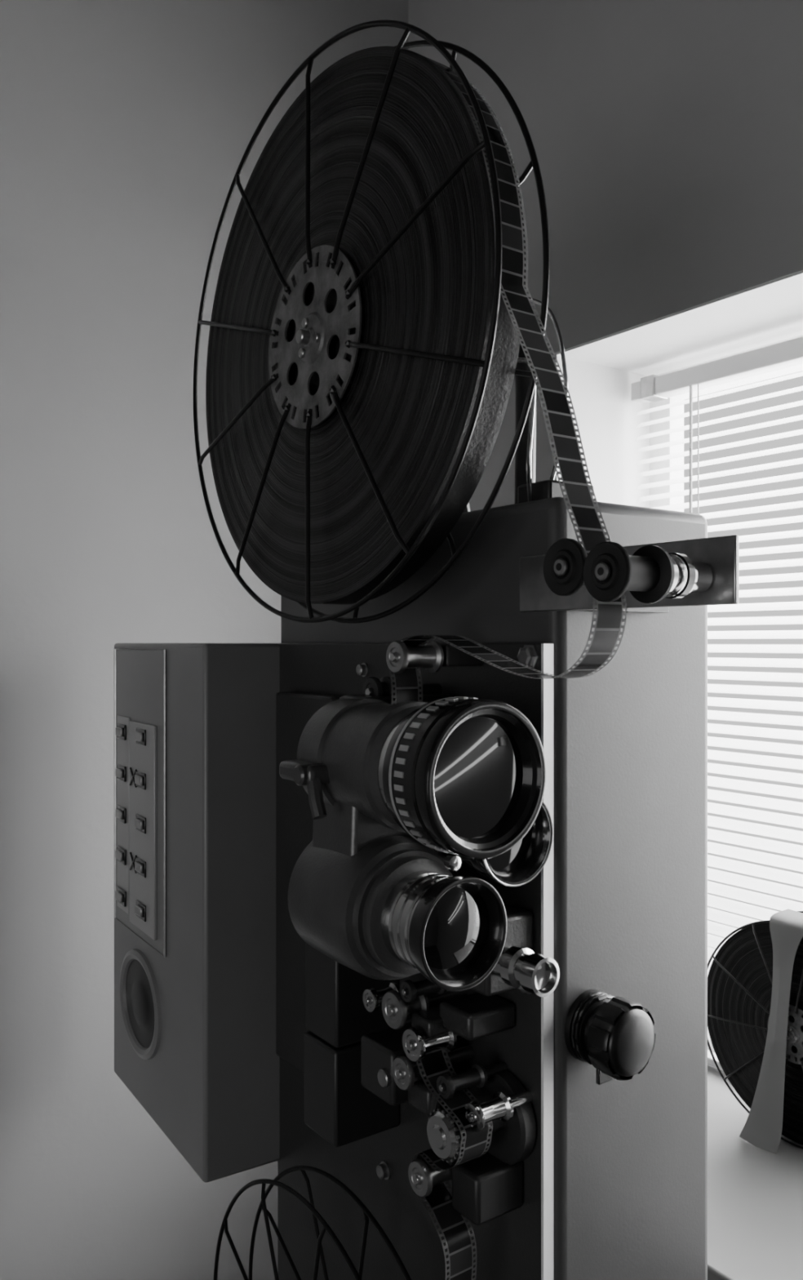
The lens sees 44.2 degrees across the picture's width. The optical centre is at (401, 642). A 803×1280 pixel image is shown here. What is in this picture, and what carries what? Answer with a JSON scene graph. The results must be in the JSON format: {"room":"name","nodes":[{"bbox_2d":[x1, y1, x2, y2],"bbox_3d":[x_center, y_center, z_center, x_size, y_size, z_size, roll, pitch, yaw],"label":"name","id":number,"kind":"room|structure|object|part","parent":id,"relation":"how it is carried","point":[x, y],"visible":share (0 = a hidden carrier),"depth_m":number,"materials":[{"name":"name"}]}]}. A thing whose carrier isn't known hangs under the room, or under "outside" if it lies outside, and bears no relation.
{"room":"projection room","nodes":[
{"label":"projection room","id":0,"kind":"room"},
{"bbox_2d":[0,0,408,1279],"bbox_3d":[-1.313,-0.050,1.137,3.800,3.100,0.100,0,0,-36],"label":"wall","id":1,"kind":"structure","parent":0,"point":[127,127],"depth_m":1.66,"materials":[{"name":"paint"}]},
{"bbox_2d":[213,1165,411,1279],"bbox_3d":[-0.080,0.765,1.005,0.060,0.415,0.415,0,0,-36],"label":"reel","id":2,"kind":"object","parent":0,"point":[319,1252],"depth_m":1.04,"materials":[{"name":"black metal"}]},
{"bbox_2d":[364,997,369,1004],"bbox_3d":[-0.032,0.336,0.926,0.004,0.006,0.006,0,0,-36],"label":"cap","id":3,"kind":"object","parent":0,"point":[366,1000],"depth_m":0.92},
{"bbox_2d":[365,688,371,695],"bbox_3d":[-0.030,0.047,0.928,0.004,0.008,0.008,0,0,-36],"label":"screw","id":4,"kind":"object","parent":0,"point":[368,691],"depth_m":0.93,"materials":[{"name":"silver metal"}]},
{"bbox_2d":[192,19,550,622],"bbox_3d":[-0.068,-0.301,0.992,0.065,0.562,0.562,0,0,-36],"label":"reel","id":5,"kind":"object","parent":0,"point":[342,460],"depth_m":0.92,"materials":[{"name":"black metal"}]},
{"bbox_2d":[295,328,310,344],"bbox_3d":[-0.024,-0.301,1.025,0.190,0.014,0.014,0,0,-36],"label":"spindle","id":6,"kind":"object","parent":5,"relation":"in","point":[303,336],"depth_m":0.97,"materials":[{"name":"silver metal"}]},
{"bbox_2d":[384,45,626,1279],"bbox_3d":[0.019,0.028,0.885,0.048,1.184,0.456,0,0,-36],"label":"film strip","id":7,"kind":"object","parent":5,"relation":"attached to","point":[455,1229],"visible":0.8,"depth_m":0.78,"materials":[{"name":"black plastic"}]},
{"bbox_2d":[362,676,442,696],"bbox_3d":[0.003,0.047,0.952,0.082,0.029,0.029,0,0,-36],"label":"pad","id":8,"kind":"object","parent":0,"point":[382,686],"depth_m":0.93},
{"bbox_2d":[401,989,406,995],"bbox_3d":[0.003,0.312,0.881,0.004,0.005,0.005,0,0,-36],"label":"cap","id":9,"kind":"object","parent":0,"point":[404,992],"depth_m":0.88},
{"bbox_2d":[407,1062,471,1115],"bbox_3d":[0.041,0.413,0.914,0.065,0.025,0.035,0,0,-36],"label":"bracket","id":10,"kind":"object","parent":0,"point":[419,1096],"depth_m":0.89,"materials":[{"name":"black metal"}]},
{"bbox_2d":[439,1084,444,1091],"bbox_3d":[0.035,0.385,0.854,0.004,0.006,0.006,0,0,-36],"label":"cap","id":11,"kind":"object","parent":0,"point":[441,1086],"depth_m":0.85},
{"bbox_2d":[438,850,445,860],"bbox_3d":[0.009,0.150,0.877,0.141,0.100,0.068,0,0,-36],"label":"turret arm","id":12,"kind":"object","parent":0,"point":[440,853],"depth_m":0.85},
{"bbox_2d":[444,855,461,871],"bbox_3d":[0.040,0.170,0.762,0.012,0.012,0.010,0,0,-36],"label":"handle","id":13,"kind":"object","parent":12,"relation":"attached to","point":[453,863],"depth_m":0.76,"materials":[{"name":"silver metal"}]},
{"bbox_2d":[429,1090,460,1168],"bbox_3d":[0.037,0.425,0.871,0.010,0.064,0.036,0,0,-36],"label":"shoe","id":14,"kind":"object","parent":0,"point":[434,1104],"depth_m":0.88,"materials":[{"name":"black metal"}]},
{"bbox_2d":[440,644,483,666],"bbox_3d":[0.051,0.012,0.917,0.044,0.020,0.028,0,0,-36],"label":"roller arm","id":15,"kind":"object","parent":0,"point":[453,656],"depth_m":0.90},
{"bbox_2d":[382,697,546,859],"bbox_3d":[0.046,0.099,0.740,0.116,0.116,0.063,0,0,-36],"label":"barrel","id":16,"kind":"object","parent":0,"point":[426,746],"depth_m":0.71,"materials":[{"name":"black metal"}]},
{"bbox_2d":[377,716,405,811],"bbox_3d":[0.026,0.099,0.768,0.100,0.100,0.020,0,0,-36],"label":"ring","id":17,"kind":"object","parent":16,"relation":"attached to","point":[385,745],"depth_m":0.75,"materials":[{"name":"metal"}]},
{"bbox_2d":[388,697,454,845],"bbox_3d":[0.038,0.099,0.751,0.116,0.116,0.004,0,0,-36],"label":"ring","id":18,"kind":"object","parent":16,"relation":"attached to","point":[407,723],"depth_m":0.72,"materials":[{"name":"black metal"}]},
{"bbox_2d":[394,696,478,854],"bbox_3d":[0.045,0.099,0.741,0.117,0.117,0.010,0,0,-36],"label":"grip","id":19,"kind":"object","parent":16,"relation":"attached to","point":[415,725],"depth_m":0.71,"materials":[{"name":"black rubber"}]},
{"bbox_2d":[434,716,523,838],"bbox_3d":[0.057,0.099,0.725,0.089,0.089,0.002,0,0,-36],"label":"glass","id":20,"kind":"object","parent":16,"relation":"in","point":[478,777],"depth_m":0.72,"materials":[{"name":"glass"}]},
{"bbox_2d":[462,502,470,512],"bbox_3d":[0.054,-0.205,1.053,0.015,0.174,0.060,0,0,-36],"label":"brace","id":21,"kind":"object","parent":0,"point":[468,508],"depth_m":1.03,"materials":[{"name":"silver metal"}]},
{"bbox_2d":[528,297,568,479],"bbox_3d":[0.135,-0.234,0.944,0.018,0.216,0.068,0,0,-36],"label":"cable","id":22,"kind":"object","parent":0,"point":[537,302],"depth_m":0.92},
{"bbox_2d":[408,0,802,1053],"bbox_3d":[1.259,-0.050,0.563,0.300,3.100,3.840,0,0,-36],"label":"wall","id":23,"kind":"structure","parent":0,"point":[667,135],"depth_m":1.54,"materials":[{"name":"paint"}]},
{"bbox_2d":[555,270,802,507],"bbox_3d":[0.742,0.117,1.254,0.269,1.225,1.266,0,0,-36],"label":"lining","id":24,"kind":"object","parent":23,"relation":"attached to","point":[602,371],"visible":0.32,"depth_m":1.70,"materials":[{"name":"white paint"}]},
{"bbox_2d":[631,336,802,1070],"bbox_3d":[0.782,0.117,1.276,0.046,1.170,1.234,0,0,-36],"label":"window blind","id":25,"kind":"object","parent":23,"relation":"attached to","point":[788,353],"visible":0.44,"depth_m":1.59,"materials":[{"name":"grey paint"}]},
{"bbox_3d":[0.497,0.130,1.654,0.002,1.130,0.002,0,0,-36],"label":"ladder cord","id":26,"kind":"part","parent":25,"relation":"part of","materials":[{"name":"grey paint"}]},
{"bbox_3d":[0.786,0.696,1.277,0.024,0.012,1.228,0,0,-36],"label":"rail","id":27,"kind":"part","parent":25,"relation":"part of","materials":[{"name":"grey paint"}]},
{"bbox_2d":[649,334,802,1052],"bbox_3d":[0.843,0.110,1.327,0.040,1.201,1.258,0,0,-36],"label":"frame","id":28,"kind":"object","parent":23,"relation":"attached to","point":[677,410],"visible":0.12,"depth_m":1.80,"materials":[{"name":"white paint"}]},
{"bbox_2d":[707,1050,802,1279],"bbox_3d":[0.624,0.720,1.169,0.500,0.020,1.258,0,0,-36],"label":"sill","id":29,"kind":"structure","parent":23,"relation":"attached to","point":[755,1194],"depth_m":1.26,"materials":[{"name":"grey paint"}]},
{"bbox_2d":[707,911,802,1149],"bbox_3d":[0.587,0.552,1.417,0.098,0.313,0.313,0,0,-36],"label":"reel","id":30,"kind":"object","parent":29,"relation":"on","point":[740,975],"visible":0.75,"depth_m":1.46,"materials":[{"name":"grey metal"}]},
{"bbox_2d":[739,909,802,1154],"bbox_3d":[0.543,0.549,1.398,0.083,0.320,0.099,0,0,-36],"label":"stand","id":31,"kind":"object","parent":29,"relation":"on","point":[763,1126],"visible":1,"depth_m":1.39,"materials":[{"name":"grey metal"}]},
{"bbox_2d":[665,552,696,599],"bbox_3d":[0.196,-0.048,0.712,0.006,0.033,0.033,0,0,-36],"label":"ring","id":32,"kind":"object","parent":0,"point":[691,569],"depth_m":0.70,"materials":[{"name":"silver metal"}]},
{"bbox_3d":[-0.161,1.550,-0.461,3.800,0.100,4.040,0,0,-36],"label":"floor","id":33,"kind":"structure","parent":0,"visible":0},
{"bbox_3d":[0.080,1.375,1.137,0.260,0.250,0.550,0,0,-36],"label":"pedestal","id":34,"kind":"object","parent":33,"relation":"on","visible":0},
{"bbox_2d":[280,497,707,1279],"bbox_3d":[0.084,0.560,1.115,0.216,1.379,0.530,0,0,-36],"label":"housing","id":35,"kind":"object","parent":34,"relation":"on","point":[630,735],"depth_m":0.92,"materials":[{"name":"metal"}]},
{"bbox_2d":[114,643,279,1182],"bbox_3d":[-0.275,0.326,1.380,0.171,0.650,0.371,0,0,-33],"label":"control unit","id":36,"kind":"object","parent":35,"relation":"attached to","point":[195,723],"visible":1,"depth_m":1.23,"materials":[{"name":"metal"}]},
{"bbox_3d":[-0.368,0.211,1.387,0.003,0.402,0.217,0,0,-33],"label":"control panel","id":37,"kind":"part","parent":36,"relation":"part of","materials":[{"name":"grey metal"}]},
{"bbox_3d":[-0.369,0.211,1.386,0.003,0.404,0.221,0,0,-33],"label":"panel frame","id":38,"kind":"part","parent":36,"relation":"part of","materials":[{"name":"grey metal"}]},
{"bbox_2d":[277,1186,322,1279],"bbox_3d":[-0.119,0.723,1.202,0.012,0.093,0.107,0,0,-36],"label":"plate","id":39,"kind":"object","parent":35,"relation":"attached to","point":[295,1224],"depth_m":1.20,"materials":[{"name":"metal"}]},
{"bbox_2d":[277,1169,364,1272],"bbox_3d":[-0.093,0.658,1.165,0.012,0.078,0.196,0,0,-36],"label":"plate","id":40,"kind":"object","parent":35,"relation":"attached to","point":[344,1215],"depth_m":1.13,"materials":[{"name":"metal"}]},
{"bbox_2d":[278,643,394,695],"bbox_3d":[-0.076,0.032,1.142,0.012,0.061,0.250,0,0,-36],"label":"plate","id":41,"kind":"object","parent":35,"relation":"attached to","point":[326,668],"depth_m":1.14,"materials":[{"name":"metal"}]},
{"bbox_2d":[355,662,368,676],"bbox_3d":[-0.043,0.030,1.078,0.009,0.016,0.016,0,0,-36],"label":"bolt","id":42,"kind":"object","parent":41,"relation":"attached to","point":[362,669],"visible":1,"depth_m":1.07,"materials":[{"name":"metal"}]},
{"bbox_2d":[386,640,444,673],"bbox_3d":[0.031,0.013,0.902,0.094,0.029,0.029,0,0,-36],"label":"roller gate","id":43,"kind":"object","parent":41,"relation":"attached to","point":[430,656],"visible":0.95,"depth_m":0.88,"materials":[{"name":"silver metal"}]},
{"bbox_2d":[390,652,396,662],"bbox_3d":[-0.007,0.013,0.874,0.004,0.008,0.008,0,0,-36],"label":"cap","id":44,"kind":"object","parent":43,"relation":"attached to","point":[393,655],"depth_m":0.87,"materials":[{"name":"silver metal"}]},
{"bbox_2d":[277,1057,448,1279],"bbox_3d":[-0.050,0.571,1.105,0.012,0.197,0.344,0,0,-36],"label":"plate","id":45,"kind":"object","parent":35,"relation":"attached to","point":[393,1202],"depth_m":1.05,"materials":[{"name":"metal"}]},
{"bbox_2d":[304,1031,399,1147],"bbox_3d":[-0.052,0.455,1.029,0.080,0.096,0.064,0,0,-36],"label":"box","id":46,"kind":"object","parent":45,"relation":"attached to","point":[338,1108],"visible":0.7,"depth_m":1.00,"materials":[{"name":"black metal"}]},
{"bbox_2d":[306,942,399,1048],"bbox_3d":[-0.051,0.358,1.030,0.078,0.094,0.062,0,0,-36],"label":"box","id":47,"kind":"object","parent":45,"relation":"attached to","point":[336,1013],"visible":0.42,"depth_m":1.00,"materials":[{"name":"black metal"}]},
{"bbox_2d":[362,982,400,1012],"bbox_3d":[0.003,0.336,0.950,0.084,0.022,0.022,0,0,-36],"label":"roller","id":48,"kind":"object","parent":45,"relation":"attached to","point":[375,997],"visible":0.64,"depth_m":0.93,"materials":[{"name":"silver metal"}]},
{"bbox_2d":[376,1160,391,1179],"bbox_3d":[-0.020,0.560,1.046,0.009,0.018,0.018,0,0,-36],"label":"bolt","id":49,"kind":"object","parent":45,"relation":"attached to","point":[383,1170],"visible":1,"depth_m":1.04,"materials":[{"name":"metal"}]},
{"bbox_2d":[360,1022,458,1106],"bbox_3d":[0.008,0.400,0.946,0.080,0.050,0.055,0,0,-36],"label":"box","id":50,"kind":"object","parent":45,"relation":"attached to","point":[380,1049],"visible":0.46,"depth_m":0.92,"materials":[{"name":"black metal"}]},
{"bbox_2d":[377,1068,391,1087],"bbox_3d":[-0.008,0.400,0.913,0.025,0.016,0.016,0,0,-36],"label":"idler pivot","id":51,"kind":"object","parent":50,"relation":"attached to","point":[384,1078],"depth_m":0.90,"materials":[{"name":"silver metal"}]},
{"bbox_2d":[408,1155,462,1196],"bbox_3d":[0.047,0.469,0.888,0.084,0.030,0.030,0,0,-36],"label":"roller","id":52,"kind":"object","parent":45,"relation":"attached to","point":[429,1178],"visible":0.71,"depth_m":0.86,"materials":[{"name":"metal"}]},
{"bbox_2d":[412,1173,419,1185],"bbox_3d":[0.013,0.470,0.864,0.004,0.008,0.008,0,0,-36],"label":"cap","id":53,"kind":"object","parent":52,"relation":"attached to","point":[415,1179],"depth_m":0.86,"materials":[{"name":"silver metal"}]},
{"bbox_2d":[361,1218,405,1279],"bbox_3d":[-0.015,0.664,1.057,0.012,0.073,0.081,0,0,-36],"label":"plate","id":54,"kind":"object","parent":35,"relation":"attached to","point":[380,1263],"depth_m":1.06,"materials":[{"name":"metal"}]},
{"bbox_2d":[416,660,541,741],"bbox_3d":[0.073,0.051,0.935,0.012,0.068,0.180,0,0,-36],"label":"plate","id":55,"kind":"object","parent":35,"relation":"attached to","point":[486,681],"depth_m":0.91,"materials":[{"name":"metal"}]},
{"bbox_2d":[339,693,457,875],"bbox_3d":[-0.003,0.160,0.944,0.100,0.220,0.065,0,0,-36],"label":"gate block","id":56,"kind":"object","parent":55,"relation":"attached to","point":[427,698],"visible":0.16,"depth_m":0.93,"materials":[{"name":"black metal"}]},
{"bbox_2d":[288,835,453,980],"bbox_3d":[-0.019,0.218,0.830,0.116,0.116,0.112,0,0,-36],"label":"lens lower mount","id":57,"kind":"object","parent":56,"relation":"attached to","point":[336,900],"visible":0.64,"depth_m":0.79,"materials":[{"name":"black metal"}]},
{"bbox_2d":[312,801,438,856],"bbox_3d":[-0.023,0.166,0.849,0.092,0.205,0.067,0,0,-36],"label":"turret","id":58,"kind":"object","parent":57,"relation":"attached to","point":[345,830],"visible":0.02,"depth_m":0.81,"materials":[{"name":"black metal"}]},
{"bbox_2d":[297,697,426,832],"bbox_3d":[-0.016,0.099,0.826,0.104,0.104,0.122,0,0,-36],"label":"lens mount","id":59,"kind":"object","parent":58,"relation":"attached to","point":[348,736],"visible":0.52,"depth_m":0.79,"materials":[{"name":"black metal"}]},
{"bbox_2d":[279,759,329,819],"bbox_3d":[-0.072,0.121,0.822,0.036,0.043,0.067,0,0,-36],"label":"lever","id":60,"kind":"object","parent":59,"relation":"attached to","point":[286,767],"depth_m":0.80,"materials":[{"name":"black metal"}]},
{"bbox_2d":[293,763,321,786],"bbox_3d":[-0.069,0.108,0.813,0.040,0.017,0.017,0,0,-36],"label":"pin","id":61,"kind":"object","parent":60,"relation":"attached to","point":[300,772],"depth_m":0.80,"materials":[{"name":"metal"}]},
{"bbox_3d":[-0.069,0.125,0.798,0.013,0.035,0.025,0,0,-36],"label":"clamp handle","id":62,"kind":"part","parent":60,"relation":"part of","materials":[{"name":"black metal"}]},
{"bbox_2d":[441,803,551,886],"bbox_3d":[0.077,0.161,0.838,0.079,0.079,0.066,0,0,-36],"label":"lens","id":63,"kind":"object","parent":58,"relation":"attached to","point":[536,855],"visible":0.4,"depth_m":0.83,"materials":[{"name":"black metal"}]},
{"bbox_2d":[487,826,532,871],"bbox_3d":[0.087,0.161,0.824,0.060,0.060,0.001,0,0,-36],"label":"glass","id":64,"kind":"object","parent":63,"relation":"attached to","point":[509,860],"depth_m":0.83,"materials":[{"name":"glass"}]},
{"bbox_2d":[482,801,552,886],"bbox_3d":[0.095,0.161,0.812,0.079,0.079,0.003,0,0,-36],"label":"spare lens lip","id":65,"kind":"object","parent":63,"relation":"attached to","point":[485,862],"depth_m":0.81,"materials":[{"name":"metal"}]},
{"bbox_2d":[381,871,450,970],"bbox_3d":[0.025,0.218,0.768,0.076,0.076,0.047,0,0,-36],"label":"barrel","id":66,"kind":"object","parent":57,"relation":"attached to","point":[400,905],"depth_m":0.75,"materials":[{"name":"metal"}]},
{"bbox_2d":[408,875,506,991],"bbox_3d":[0.043,0.218,0.745,0.084,0.084,0.018,0,0,-36],"label":"lens lower bezel","id":67,"kind":"object","parent":66,"relation":"attached to","point":[489,957],"depth_m":0.74,"materials":[{"name":"black metal"}]},
{"bbox_2d":[424,884,488,976],"bbox_3d":[0.042,0.218,0.745,0.068,0.068,0.006,0,0,-36],"label":"glass","id":68,"kind":"object","parent":67,"relation":"in","point":[457,929],"depth_m":0.74,"materials":[{"name":"glass"}]},
{"bbox_2d":[516,644,539,668],"bbox_3d":[0.110,0.013,0.866,0.009,0.020,0.023,0,0,-36],"label":"bolt","id":69,"kind":"object","parent":55,"relation":"attached to","point":[528,655],"visible":0.88,"depth_m":0.86,"materials":[{"name":"metal"}]},
{"bbox_2d":[457,866,541,954],"bbox_3d":[0.093,0.235,0.908,0.012,0.073,0.113,0,0,-36],"label":"plate","id":70,"kind":"object","parent":35,"relation":"attached to","point":[527,896],"depth_m":0.87,"materials":[{"name":"metal"}]},
{"bbox_2d":[275,691,342,1074],"bbox_3d":[-0.105,0.280,1.151,0.025,0.440,0.130,0,0,-36],"label":"panel","id":71,"kind":"object","parent":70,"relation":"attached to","point":[294,817],"visible":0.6,"depth_m":1.17,"materials":[{"name":"metal"}]},
{"bbox_2d":[400,978,446,1002],"bbox_3d":[0.036,0.312,0.905,0.082,0.019,0.019,0,0,-36],"label":"roller","id":72,"kind":"object","parent":70,"relation":"attached to","point":[415,989],"visible":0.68,"depth_m":0.89,"materials":[{"name":"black metal"}]},
{"bbox_2d":[382,990,467,1029],"bbox_3d":[0.024,0.334,0.920,0.084,0.034,0.034,0,0,-36],"label":"roller","id":73,"kind":"object","parent":70,"relation":"attached to","point":[402,1010],"visible":0.75,"depth_m":0.90,"materials":[{"name":"metal"}]},
{"bbox_2d":[386,1005,393,1016],"bbox_3d":[-0.010,0.334,0.896,0.004,0.010,0.010,0,0,-36],"label":"cap","id":74,"kind":"object","parent":73,"relation":"attached to","point":[389,1009],"depth_m":0.89,"materials":[{"name":"silver metal"}]},
{"bbox_2d":[440,992,515,1040],"bbox_3d":[0.068,0.334,0.884,0.055,0.023,0.045,0,0,-36],"label":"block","id":75,"kind":"object","parent":70,"relation":"attached to","point":[476,1015],"visible":0.92,"depth_m":0.87,"materials":[{"name":"black metal"}]},
{"bbox_2d":[411,1004,451,1037],"bbox_3d":[0.045,0.343,0.904,0.070,0.015,0.030,0,0,-36],"label":"trap","id":76,"kind":"object","parent":75,"relation":"attached to","point":[430,1022],"visible":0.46,"depth_m":0.88,"materials":[{"name":"black metal"}]},
{"bbox_2d":[470,904,533,996],"bbox_3d":[0.085,0.268,0.861,0.055,0.065,0.033,0,0,-36],"label":"bracket","id":77,"kind":"object","parent":70,"relation":"attached to","point":[520,922],"depth_m":0.85,"materials":[{"name":"black metal"}]},
{"bbox_2d":[490,943,559,996],"bbox_3d":[0.090,0.268,0.825,0.040,0.040,0.087,0,0,-36],"label":"tube","id":78,"kind":"object","parent":70,"relation":"attached to","point":[518,966],"visible":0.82,"depth_m":0.80,"materials":[{"name":"silver metal"}]},
{"bbox_2d":[541,643,553,1279],"bbox_3d":[0.127,0.576,0.860,0.012,1.149,0.003,0,0,-36],"label":"strip","id":79,"kind":"object","parent":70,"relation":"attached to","point":[547,649],"visible":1,"depth_m":0.86,"materials":[{"name":"silver metal"}]},
{"bbox_2d":[458,988,541,1279],"bbox_3d":[0.093,0.454,0.907,0.012,0.292,0.112,0,0,-36],"label":"plate","id":80,"kind":"object","parent":35,"relation":"attached to","point":[508,1246],"depth_m":0.88,"materials":[{"name":"metal"}]},
{"bbox_2d":[402,1026,462,1062],"bbox_3d":[0.041,0.357,0.899,0.082,0.029,0.029,0,0,-36],"label":"roller","id":81,"kind":"object","parent":80,"relation":"attached to","point":[423,1044],"visible":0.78,"depth_m":0.88,"materials":[{"name":"silver metal"}]},
{"bbox_2d":[406,1040,413,1050],"bbox_3d":[0.008,0.357,0.875,0.004,0.008,0.008,0,0,-36],"label":"cap","id":82,"kind":"object","parent":81,"relation":"attached to","point":[409,1044],"depth_m":0.87,"materials":[{"name":"silver metal"}]},
{"bbox_2d":[391,1044,474,1090],"bbox_3d":[0.032,0.388,0.912,0.082,0.029,0.029,0,0,-36],"label":"roller","id":83,"kind":"object","parent":80,"relation":"attached to","point":[410,1070],"visible":0.7,"depth_m":0.89,"materials":[{"name":"metal"}]},
{"bbox_2d":[395,1069,402,1079],"bbox_3d":[-0.002,0.388,0.888,0.004,0.008,0.008,0,0,-36],"label":"cap","id":84,"kind":"object","parent":83,"relation":"attached to","point":[398,1073],"depth_m":0.89,"materials":[{"name":"silver metal"}]},
{"bbox_2d":[452,1151,523,1225],"bbox_3d":[0.076,0.479,0.873,0.055,0.042,0.037,0,0,-36],"label":"block","id":85,"kind":"object","parent":80,"relation":"attached to","point":[485,1188],"visible":0.87,"depth_m":0.86,"materials":[{"name":"black metal"}]},
{"bbox_2d":[469,1069,536,1164],"bbox_3d":[0.089,0.425,0.887,0.018,0.080,0.080,0,0,-36],"label":"sprocket base","id":86,"kind":"object","parent":80,"relation":"attached to","point":[513,1144],"visible":0.68,"depth_m":0.87,"materials":[{"name":"black metal"}]},
{"bbox_2d":[426,1110,504,1160],"bbox_3d":[0.057,0.421,0.859,0.066,0.039,0.039,0,0,-36],"label":"sprocket","id":87,"kind":"object","parent":86,"relation":"attached to","point":[442,1135],"depth_m":0.84,"materials":[{"name":"grey metal"}]},
{"bbox_2d":[428,1108,460,1162],"bbox_3d":[0.047,0.421,0.852,0.030,0.042,0.042,0,0,-36],"label":"sprocket teeth","id":88,"kind":"object","parent":87,"relation":"attached to","point":[443,1111],"depth_m":0.83,"materials":[{"name":"grey metal"}]},
{"bbox_2d":[436,1062,507,1098],"bbox_3d":[0.064,0.385,0.875,0.072,0.020,0.020,0,0,-36],"label":"roller","id":89,"kind":"object","parent":86,"relation":"attached to","point":[477,1076],"visible":1,"depth_m":0.86,"materials":[{"name":"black metal"}]},
{"bbox_2d":[462,1089,533,1132],"bbox_3d":[0.085,0.400,0.851,0.067,0.024,0.024,0,0,-36],"label":"roller","id":90,"kind":"object","parent":86,"relation":"attached to","point":[501,1107],"visible":1,"depth_m":0.84,"materials":[{"name":"silver metal"}]},
{"bbox_2d":[466,1113,472,1122],"bbox_3d":[0.058,0.400,0.831,0.004,0.007,0.007,0,0,-36],"label":"cap","id":91,"kind":"object","parent":90,"relation":"attached to","point":[469,1117],"depth_m":0.83,"materials":[{"name":"metal"}]},
{"bbox_2d":[514,337,536,503],"bbox_3d":[0.084,-0.215,1.012,0.020,0.191,0.147,0,0,-36],"label":"reel arm","id":92,"kind":"object","parent":35,"relation":"on","point":[522,383],"visible":0.23,"depth_m":0.95},
{"bbox_3d":[0.084,-0.215,1.012,0.020,0.191,0.147,0,0,-36],"label":"arm","id":93,"kind":"part","parent":92,"relation":"part of","materials":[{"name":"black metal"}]},
{"bbox_2d":[516,357,536,502],"bbox_3d":[0.110,-0.184,0.869,0.068,0.112,0.072,0,0,-36],"label":"support arm","id":94,"kind":"object","parent":35,"relation":"on","point":[521,360],"visible":0.33,"depth_m":0.86},
{"bbox_2d":[517,480,594,503],"bbox_3d":[0.147,-0.138,0.941,0.060,0.023,0.045,0,0,-36],"label":"bracket","id":95,"kind":"object","parent":35,"relation":"on","point":[546,489],"depth_m":0.92,"materials":[{"name":"black metal"}]},
{"bbox_3d":[0.175,0.341,0.871,0.062,0.062,0.027,0,0,-36],"label":"framing knob","id":96,"kind":"part","parent":35,"relation":"part of","materials":[{"name":"black plastic"}]},
{"bbox_2d":[571,991,614,1064],"bbox_3d":[0.173,0.341,0.874,0.061,0.061,0.018,0,0,-36],"label":"ring","id":97,"kind":"object","parent":35,"relation":"attached to","point":[599,996],"visible":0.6,"depth_m":0.86,"materials":[{"name":"black"}]},
{"bbox_2d":[586,996,655,1080],"bbox_3d":[0.189,0.341,0.852,0.065,0.065,0.024,0,0,-36],"label":"knob","id":98,"kind":"object","parent":97,"relation":"attached to","point":[602,1024],"depth_m":0.84,"materials":[{"name":"black plastic"}]},
{"bbox_2d":[606,1007,655,1076],"bbox_3d":[0.197,0.341,0.841,0.057,0.057,0.011,0,0,-36],"label":"cap","id":99,"kind":"object","parent":98,"relation":"attached to","point":[631,1041],"depth_m":0.83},
{"bbox_3d":[0.183,0.375,0.867,0.032,0.018,0.004,0,0,-36],"label":"knob index mark","id":100,"kind":"part","parent":35,"relation":"part of","materials":[{"name":"grey metal"}]},
{"bbox_3d":[0.193,-0.052,0.889,0.128,0.050,0.016,0,0,-36],"label":"roller bracket","id":101,"kind":"part","parent":35,"relation":"part of","materials":[{"name":"grey metal"}]},
{"bbox_2d":[520,534,738,612],"bbox_3d":[0.174,-0.052,0.800,0.005,0.049,0.227,0,0,-36],"label":"bracket","id":102,"kind":"object","parent":35,"relation":"attached to","point":[721,553],"depth_m":0.75,"materials":[{"name":"metal"}]},
{"bbox_2d":[666,553,712,597],"bbox_3d":[0.200,-0.048,0.714,0.055,0.031,0.031,0,0,-36],"label":"guide shaft","id":103,"kind":"object","parent":35,"relation":"attached to","point":[704,577],"visible":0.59,"depth_m":0.70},
{"bbox_2d":[555,563,561,570],"bbox_3d":[0.112,-0.053,0.699,0.001,0.005,0.005,0,0,-36],"label":"guide hole","id":104,"kind":"object","parent":103,"relation":"attached to","point":[558,566],"visible":1,"depth_m":0.70,"materials":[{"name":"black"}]},
{"bbox_2d":[543,537,586,595],"bbox_3d":[0.134,-0.053,0.715,0.050,0.041,0.041,0,0,-36],"label":"roller","id":105,"kind":"object","parent":103,"relation":"attached to","point":[569,584],"visible":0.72,"depth_m":0.70,"materials":[{"name":"black plastic"}]},
{"bbox_2d":[554,558,568,575],"bbox_3d":[0.113,-0.054,0.700,0.004,0.012,0.012,0,0,-36],"label":"cap","id":106,"kind":"object","parent":105,"relation":"attached to","point":[564,563],"depth_m":0.70,"materials":[{"name":"silver metal"}]},
{"bbox_2d":[597,567,604,575],"bbox_3d":[0.135,-0.048,0.667,0.001,0.005,0.005,0,0,-36],"label":"guide hole","id":107,"kind":"object","parent":103,"relation":"attached to","point":[600,571],"visible":1,"depth_m":0.67,"materials":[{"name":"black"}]},
{"bbox_2d":[583,541,675,603],"bbox_3d":[0.157,-0.048,0.683,0.050,0.041,0.041,0,0,-36],"label":"roller","id":108,"kind":"object","parent":103,"relation":"attached to","point":[648,574],"visible":1,"depth_m":0.68,"materials":[{"name":"black plastic"}]},
{"bbox_2d":[595,562,610,580],"bbox_3d":[0.136,-0.048,0.669,0.004,0.012,0.012,0,0,-36],"label":"cap","id":109,"kind":"object","parent":108,"relation":"attached to","point":[606,568],"depth_m":0.67,"materials":[{"name":"silver metal"}]}
]}

